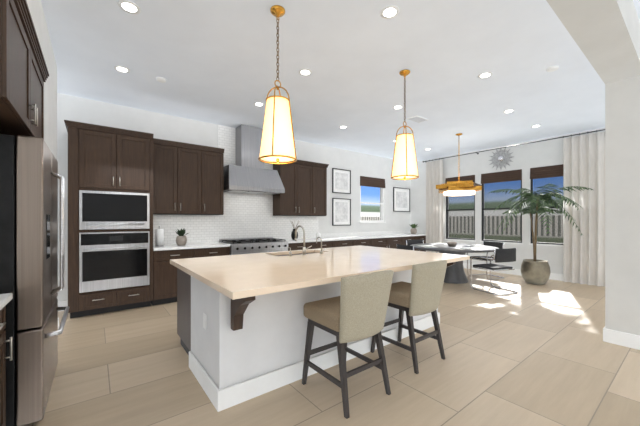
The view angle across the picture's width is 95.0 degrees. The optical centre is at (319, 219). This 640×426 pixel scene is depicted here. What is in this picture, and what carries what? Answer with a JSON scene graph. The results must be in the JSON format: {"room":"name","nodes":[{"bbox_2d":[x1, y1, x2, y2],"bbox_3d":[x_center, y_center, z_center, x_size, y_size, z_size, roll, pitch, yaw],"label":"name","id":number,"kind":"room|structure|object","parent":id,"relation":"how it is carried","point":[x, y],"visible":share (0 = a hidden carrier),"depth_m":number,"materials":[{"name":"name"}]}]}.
{"room":"kitchen","nodes":[
{"label":"kitchen","id":0,"kind":"room"},
{"bbox_2d":[26,0,56,159],"bbox_3d":[-2.460,-0.270,-0.550,3.830,3.300,10.130,0,0,-38],"label":"wall","id":1,"kind":"structure","parent":0,"point":[35,7],"depth_m":2.98,"materials":[{"name":"paint"}]},
{"bbox_2d":[0,0,48,138],"bbox_3d":[-2.375,0.010,1.913,0.761,2.740,1.501,0,0,-38],"label":"upper cabinet","id":2,"kind":"object","parent":1,"relation":"attached to","point":[24,72],"visible":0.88,"depth_m":1.90,"materials":[{"name":"brown wood"}]},
{"bbox_2d":[58,263,639,349],"bbox_3d":[-0.170,1.305,3.827,12.400,0.150,5.588,0,0,-38],"label":"baseboard","id":3,"kind":"structure","parent":1,"relation":"attached to","point":[629,340],"depth_m":3.29,"materials":[{"name":"white wood"}]},
{"bbox_2d":[57,93,410,300],"bbox_3d":[-1.857,-0.270,6.181,12.600,3.300,0.200,0,0,-38],"label":"wall","id":4,"kind":"structure","parent":0,"point":[71,108],"depth_m":5.68,"materials":[{"name":"white paint"}]},
{"bbox_2d":[153,138,223,214],"bbox_3d":[-2.420,-0.729,5.365,1.224,1.262,0.366,0,0,-38],"label":"upper cabinet","id":5,"kind":"object","parent":4,"relation":"attached to","point":[188,179],"visible":0.96,"depth_m":5.23,"materials":[{"name":"brown wood"}]},
{"bbox_2d":[224,124,284,194],"bbox_3d":[-1.386,-1.237,6.045,1.200,1.358,0.550,0,0,-38],"label":"hood canopy","id":6,"kind":"object","parent":4,"relation":"attached to","point":[249,175],"visible":0.88,"depth_m":5.94,"materials":[{"name":"metal"}]},
{"bbox_2d":[273,160,328,215],"bbox_3d":[-0.424,-0.729,6.902,1.341,1.262,0.366,0,0,-38],"label":"upper cabinet","id":7,"kind":"object","parent":4,"relation":"attached to","point":[304,182],"visible":0.91,"depth_m":6.73,"materials":[{"name":"brown wood"}]},
{"bbox_2d":[332,198,350,225],"bbox_3d":[0.589,-0.215,7.914,0.650,0.730,0.030,0,0,-38],"label":"picture frame","id":8,"kind":"object","parent":4,"relation":"attached to","point":[341,208],"visible":1,"depth_m":7.91,"materials":[{"name":"white paper"}]},
{"bbox_2d":[332,168,350,193],"bbox_3d":[0.589,-1.045,7.914,0.650,0.650,0.030,0,0,-38],"label":"picture frame","id":9,"kind":"object","parent":4,"relation":"attached to","point":[341,178],"visible":1,"depth_m":7.91,"materials":[{"name":"white paper"}]},
{"bbox_2d":[360,176,384,187],"bbox_3d":[1.575,-1.120,8.690,1.070,0.280,0.047,0,0,-38],"label":"window blind","id":10,"kind":"object","parent":4,"relation":"attached to","point":[364,181],"visible":1,"depth_m":8.64,"materials":[{"name":"brown fabric"}]},
{"bbox_2d":[360,186,385,222],"bbox_3d":[1.547,-0.585,8.726,1.120,1.350,0.140,0,0,-38],"label":"window unit","id":11,"kind":"structure","parent":4,"relation":"in","point":[382,189],"depth_m":8.85,"materials":[{"name":"white plastic"}]},
{"bbox_2d":[393,187,409,211],"bbox_3d":[2.656,-0.655,9.506,0.850,0.770,0.030,0,0,-38],"label":"picture frame","id":12,"kind":"object","parent":4,"relation":"attached to","point":[401,196],"visible":1,"depth_m":9.50,"materials":[{"name":"white paper"}]},
{"bbox_2d":[23,268,639,425],"bbox_3d":[1.154,1.440,2.107,12.800,0.120,10.330,0,0,-38],"label":"floor","id":13,"kind":"structure","parent":0,"point":[537,355],"depth_m":2.58,"materials":[{"name":"tile"}]},
{"bbox_2d":[0,293,12,425],"bbox_3d":[-1.658,0.915,0.932,0.701,0.930,1.700,0,0,-38],"label":"base cabinet","id":14,"kind":"object","parent":13,"relation":"on","point":[6,298],"visible":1,"depth_m":1.75,"materials":[{"name":"brown wood"}]},
{"bbox_2d":[0,134,69,425],"bbox_3d":[-2.432,0.415,2.125,0.899,1.930,0.985,0,0,-38],"label":"fridge","id":15,"kind":"object","parent":13,"relation":"on","point":[29,176],"depth_m":1.92,"materials":[{"name":"silver metal"}]},
{"bbox_2d":[64,120,153,317],"bbox_3d":[-3.233,0.010,4.538,1.066,2.740,0.716,0,0,-38],"label":"tall cabinet","id":16,"kind":"object","parent":13,"relation":"on","point":[110,169],"visible":1,"depth_m":4.29,"materials":[{"name":"brown wood"}]},
{"bbox_2d":[79,231,149,292],"bbox_3d":[-3.138,0.597,4.500,0.854,0.840,0.540,0,0,-38],"label":"oven","id":17,"kind":"object","parent":16,"relation":"in","point":[109,261],"depth_m":4.32,"materials":[{"name":"silver metal"}]},
{"bbox_2d":[79,190,149,229],"bbox_3d":[-3.095,-0.140,4.446,0.854,0.554,0.378,0,0,-38],"label":"microwave","id":18,"kind":"object","parent":16,"relation":"in","point":[98,209],"depth_m":4.32,"materials":[{"name":"silver metal"}]},
{"bbox_2d":[219,237,287,254],"bbox_3d":[-1.323,0.880,5.962,1.202,1.000,0.758,0,0,-38],"label":"range cooker","id":19,"kind":"object","parent":13,"relation":"on","point":[257,244],"visible":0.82,"depth_m":5.76,"materials":[{"name":"silver metal"}]},
{"bbox_2d":[151,125,425,304],"bbox_3d":[0.207,-0.269,7.221,7.653,3.297,0.662,0,0,-38],"label":"base cabinet","id":20,"kind":"object","parent":13,"relation":"on","point":[245,215],"visible":0.5,"depth_m":6.06,"materials":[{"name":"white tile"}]},
{"bbox_2d":[155,226,164,246],"bbox_3d":[-2.732,0.275,4.990,0.150,0.348,0.150,0,0,-38],"label":"paper towel holder","id":21,"kind":"object","parent":20,"relation":"on","point":[159,233],"visible":1,"depth_m":4.94,"materials":[{"name":"white paper"}]},
{"bbox_2d":[175,228,187,245],"bbox_3d":[-2.462,0.292,5.168,0.247,0.313,0.223,0,0,8],"label":"potted plant","id":22,"kind":"object","parent":20,"relation":"on","point":[181,240],"visible":1,"depth_m":5.12,"materials":[{"name":"green plant"}]},
{"bbox_2d":[290,221,299,239],"bbox_3d":[-0.574,0.222,6.655,0.197,0.453,0.250,0,0,4],"label":"vase","id":23,"kind":"object","parent":20,"relation":"on","point":[293,231],"visible":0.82,"depth_m":6.61,"materials":[{"name":"black ceramic"}]},
{"bbox_2d":[409,224,417,233],"bbox_3d":[2.965,0.280,9.297,0.295,0.339,0.250,0,0,-38],"label":"potted plant","id":24,"kind":"object","parent":20,"relation":"on","point":[413,230],"visible":0.9,"depth_m":9.23,"materials":[{"name":"green plant"}]},
{"bbox_2d":[170,245,469,411],"bbox_3d":[0.088,0.915,3.507,3.060,0.930,1.910,0,0,-38],"label":"kitchen island","id":25,"kind":"object","parent":13,"relation":"on","point":[242,322],"visible":0.86,"depth_m":2.50,"materials":[{"name":"white paint"}]},
{"bbox_2d":[295,225,311,254],"bbox_3d":[-0.227,0.258,3.870,0.142,0.382,0.250,0,0,-38],"label":"gooseneck faucet","id":26,"kind":"object","parent":25,"relation":"on","point":[297,227],"visible":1,"depth_m":3.76,"materials":[{"name":"silver metal"}]},
{"bbox_2d":[316,237,324,253],"bbox_3d":[0.007,0.338,3.991,0.085,0.222,0.140,0,0,-38],"label":"tap","id":27,"kind":"object","parent":25,"relation":"on","point":[321,251],"visible":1,"depth_m":3.93,"materials":[{"name":"silver metal"}]},
{"bbox_2d":[302,270,393,418],"bbox_3d":[0.224,0.881,2.372,0.557,0.997,0.622,0,0,-38],"label":"bar stool","id":28,"kind":"object","parent":13,"relation":"on","point":[359,312],"visible":1,"depth_m":2.15,"materials":[{"name":"beige fabric"}]},
{"bbox_2d":[397,244,413,249],"bbox_3d":[2.019,0.954,6.295,0.615,0.848,0.565,0,0,-21],"label":"dining chair","id":29,"kind":"object","parent":13,"relation":"on","point":[405,247],"visible":0.08,"depth_m":6.13,"materials":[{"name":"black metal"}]},
{"bbox_2d":[371,260,446,373],"bbox_3d":[0.907,0.881,2.961,0.557,0.997,0.622,0,0,-38],"label":"bar stool","id":30,"kind":"object","parent":13,"relation":"on","point":[422,296],"visible":0.96,"depth_m":2.73,"materials":[{"name":"beige fabric"}]},
{"bbox_2d":[406,239,437,252],"bbox_3d":[2.632,0.954,7.655,0.565,0.848,0.615,0,0,-21],"label":"dining chair","id":31,"kind":"object","parent":13,"relation":"on","point":[408,242],"visible":0.15,"depth_m":7.89,"materials":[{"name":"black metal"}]},
{"bbox_2d":[410,242,498,283],"bbox_3d":[3.005,0.939,6.669,1.840,0.882,1.840,0,0,-38],"label":"round dining table","id":32,"kind":"object","parent":13,"relation":"on","point":[455,274],"visible":0.88,"depth_m":6.41,"materials":[{"name":"white stone"}]},
{"bbox_2d":[467,241,504,279],"bbox_3d":[3.992,0.954,7.043,0.615,0.848,0.565,0,0,-21],"label":"dining chair","id":33,"kind":"object","parent":13,"relation":"on","point":[500,245],"visible":0.62,"depth_m":7.02,"materials":[{"name":"silver metal"}]},
{"bbox_2d":[470,248,517,295],"bbox_3d":[3.379,0.954,5.682,0.565,0.848,0.615,0,0,-21],"label":"dining chair","id":34,"kind":"object","parent":13,"relation":"on","point":[500,255],"visible":1,"depth_m":5.49,"materials":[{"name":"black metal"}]},
{"bbox_2d":[489,184,592,284],"bbox_3d":[4.602,0.331,6.299,1.341,2.097,1.597,0,0,-6],"label":"palm tree","id":35,"kind":"object","parent":13,"relation":"on","point":[533,271],"visible":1,"depth_m":6.23,"materials":[{"name":"green plant"}]},
{"bbox_2d":[41,0,639,160],"bbox_3d":[1.154,-1.980,2.107,12.800,0.120,10.330,0,0,-38],"label":"ceiling","id":36,"kind":"structure","parent":0,"point":[216,59],"depth_m":3.64,"materials":[{"name":"paint"}]},
{"bbox_2d":[114,66,129,72],"bbox_3d":[-2.518,-1.915,3.728,0.176,0.008,0.176,0,0,-38],"label":"recessed light","id":37,"kind":"object","parent":36,"relation":"in","point":[118,68],"visible":1,"depth_m":3.72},
{"bbox_2d":[118,0,140,13],"bbox_3d":[-1.718,-1.915,2.640,0.176,0.008,0.176,0,0,-38],"label":"recessed light","id":38,"kind":"object","parent":36,"relation":"in","point":[127,6],"visible":1,"depth_m":2.64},
{"bbox_2d":[156,77,165,82],"bbox_3d":[-2.163,-1.904,3.989,0.124,0.030,0.124,0,0,-38],"label":"smoke detector","id":39,"kind":"object","parent":36,"relation":"attached to","point":[159,79],"visible":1,"depth_m":3.97,"materials":[{"name":"white plastic"}]},
{"bbox_2d":[254,102,263,105],"bbox_3d":[-1.010,-1.915,4.851,0.176,0.008,0.176,0,0,-38],"label":"recessed light","id":40,"kind":"object","parent":36,"relation":"in","point":[255,103],"visible":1,"depth_m":4.85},
{"bbox_2d":[258,5,296,163],"bbox_3d":[-0.386,-1.218,2.681,0.354,1.401,0.354,0,0,-38],"label":"pendant light","id":41,"kind":"object","parent":36,"relation":"hanging from","point":[277,142],"visible":1,"depth_m":2.58,"materials":[{"name":"gold metal"}]},
{"bbox_2d":[299,69,311,75],"bbox_3d":[-0.191,-1.915,3.804,0.176,0.008,0.176,0,0,-38],"label":"recessed light","id":42,"kind":"object","parent":36,"relation":"in","point":[305,72],"visible":1,"depth_m":3.80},
{"bbox_2d":[380,5,399,18],"bbox_3d":[0.644,-1.915,2.704,0.176,0.008,0.176,0,0,-38],"label":"recessed light","id":43,"kind":"object","parent":36,"relation":"in","point":[391,11],"visible":1,"depth_m":2.70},
{"bbox_2d":[393,105,402,108],"bbox_3d":[1.325,-1.915,4.983,0.176,0.008,0.176,0,0,-38],"label":"recessed light","id":44,"kind":"object","parent":36,"relation":"in","point":[396,106],"visible":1,"depth_m":4.98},
{"bbox_2d":[391,69,418,179],"bbox_3d":[1.100,-1.218,3.800,0.354,1.401,0.354,0,0,-38],"label":"pendant light","id":45,"kind":"object","parent":36,"relation":"hanging from","point":[404,165],"visible":1,"depth_m":3.70,"materials":[{"name":"gold metal"}]},
{"bbox_2d":[407,115,427,122],"bbox_3d":[1.857,-1.913,5.570,0.400,0.012,0.220,0,0,-38],"label":"ceiling vent grille","id":46,"kind":"object","parent":36,"relation":"attached to","point":[418,119],"depth_m":5.56,"materials":[{"name":"white metal"}]},
{"bbox_2d":[436,133,481,195],"bbox_3d":[3.103,-1.236,6.542,0.895,1.364,0.895,0,0,29],"label":"dining chandelier","id":47,"kind":"object","parent":36,"relation":"hanging from","point":[451,188],"visible":1,"depth_m":6.27,"materials":[{"name":"gold metal"}]},
{"bbox_2d":[478,72,492,78],"bbox_3d":[2.187,-1.915,3.880,0.176,0.008,0.176,0,0,-38],"label":"recessed light","id":48,"kind":"object","parent":36,"relation":"in","point":[485,74],"visible":1,"depth_m":3.88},
{"bbox_2d":[503,109,514,112],"bbox_3d":[3.330,-1.915,5.165,0.176,0.008,0.176,0,0,-38],"label":"recessed light","id":49,"kind":"object","parent":36,"relation":"in","point":[509,110],"visible":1,"depth_m":5.16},
{"bbox_2d":[546,65,558,71],"bbox_3d":[2.933,-1.904,3.698,0.124,0.030,0.124,0,0,-38],"label":"smoke detector","id":50,"kind":"object","parent":36,"relation":"attached to","point":[552,68],"visible":1,"depth_m":3.68,"materials":[{"name":"white plastic"}]},
{"bbox_2d":[411,128,604,273],"bbox_3d":[6.146,-0.270,5.951,0.200,3.300,9.930,0,0,-38],"label":"wall","id":51,"kind":"structure","parent":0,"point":[525,157],"depth_m":7.59,"materials":[{"name":"white paint"}]},
{"bbox_2d":[444,195,475,241],"bbox_3d":[4.085,-0.330,8.529,0.140,1.860,0.910,0,0,-38],"label":"window unit","id":52,"kind":"structure","parent":51,"relation":"in","point":[460,210],"depth_m":8.57,"materials":[{"name":"glass"}]},
{"bbox_2d":[445,175,474,182],"bbox_3d":[4.046,-1.125,8.499,0.053,0.270,0.860,0,0,-38],"label":"window blind","id":53,"kind":"object","parent":51,"relation":"attached to","point":[469,177],"visible":0.6,"depth_m":8.42,"materials":[{"name":"brown fabric"}]},
{"bbox_2d":[488,148,512,169],"bbox_3d":[4.702,-1.595,7.622,0.036,0.630,0.630,0,0,-38],"label":"sunburst mirror","id":54,"kind":"object","parent":51,"relation":"attached to","point":[501,158],"visible":1,"depth_m":7.61,"materials":[{"name":"silver metal"}]},
{"bbox_2d":[480,180,522,243],"bbox_3d":[4.744,-0.330,7.673,0.140,1.860,1.010,0,0,-38],"label":"window unit","id":55,"kind":"structure","parent":51,"relation":"in","point":[491,219],"depth_m":7.75,"materials":[{"name":"glass"}]},
{"bbox_2d":[481,169,521,183],"bbox_3d":[4.705,-1.125,7.644,0.053,0.270,0.960,0,0,-38],"label":"window blind","id":56,"kind":"object","parent":51,"relation":"attached to","point":[513,175],"visible":1,"depth_m":7.60,"materials":[{"name":"brown fabric"}]},
{"bbox_2d":[423,129,604,161],"bbox_3d":[4.618,-1.841,7.633,0.161,0.055,4.306,0,0,-38],"label":"curtain rod","id":57,"kind":"object","parent":51,"relation":"attached to","point":[603,129],"visible":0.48,"depth_m":7.13,"materials":[{"name":"black metal"}]},
{"bbox_2d":[426,158,442,252],"bbox_3d":[3.499,-0.252,8.980,0.099,3.234,0.566,0,0,-38],"label":"curtain","id":58,"kind":"object","parent":57,"relation":"hanging from","point":[434,169],"visible":0.83,"depth_m":8.98,"materials":[{"name":"fabric"}]},
{"bbox_2d":[563,130,604,286],"bbox_3d":[5.610,-0.252,6.239,0.099,3.234,0.686,0,0,-38],"label":"curtain","id":59,"kind":"object","parent":57,"relation":"hanging from","point":[583,155],"visible":0.9,"depth_m":6.24,"materials":[{"name":"fabric"}]},
{"bbox_2d":[529,176,562,246],"bbox_3d":[5.351,-0.330,6.885,0.140,1.860,0.720,0,0,-38],"label":"window unit","id":60,"kind":"structure","parent":51,"relation":"in","point":[555,238],"depth_m":6.91,"materials":[{"name":"clear glass"}]},
{"bbox_2d":[530,164,562,178],"bbox_3d":[5.312,-1.125,6.855,0.053,0.270,0.670,0,0,-38],"label":"window blind","id":61,"kind":"object","parent":51,"relation":"attached to","point":[555,170],"visible":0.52,"depth_m":6.85,"materials":[{"name":"brown wood"}]},
{"bbox_2d":[546,0,639,83],"bbox_3d":[1.075,-1.730,1.472,5.700,0.380,0.300,0,0,-38],"label":"header beam","id":62,"kind":"structure","parent":0,"point":[607,32],"depth_m":2.46,"materials":[{"name":"paint"}]},
{"bbox_2d":[605,75,639,335],"bbox_3d":[4.839,-0.270,4.370,3.800,3.300,0.300,0,0,-38],"label":"wall","id":63,"kind":"structure","parent":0,"point":[622,97],"depth_m":3.22,"materials":[{"name":"white paint"}]},
{"label":"outside","id":64,"kind":"structure","parent":0,"visible":0},
{"bbox_2d":[361,186,505,240],"bbox_3d":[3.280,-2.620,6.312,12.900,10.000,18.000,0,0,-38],"label":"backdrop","id":65,"kind":"structure","parent":64,"point":[368,194],"depth_m":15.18,"materials":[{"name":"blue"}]}
]}

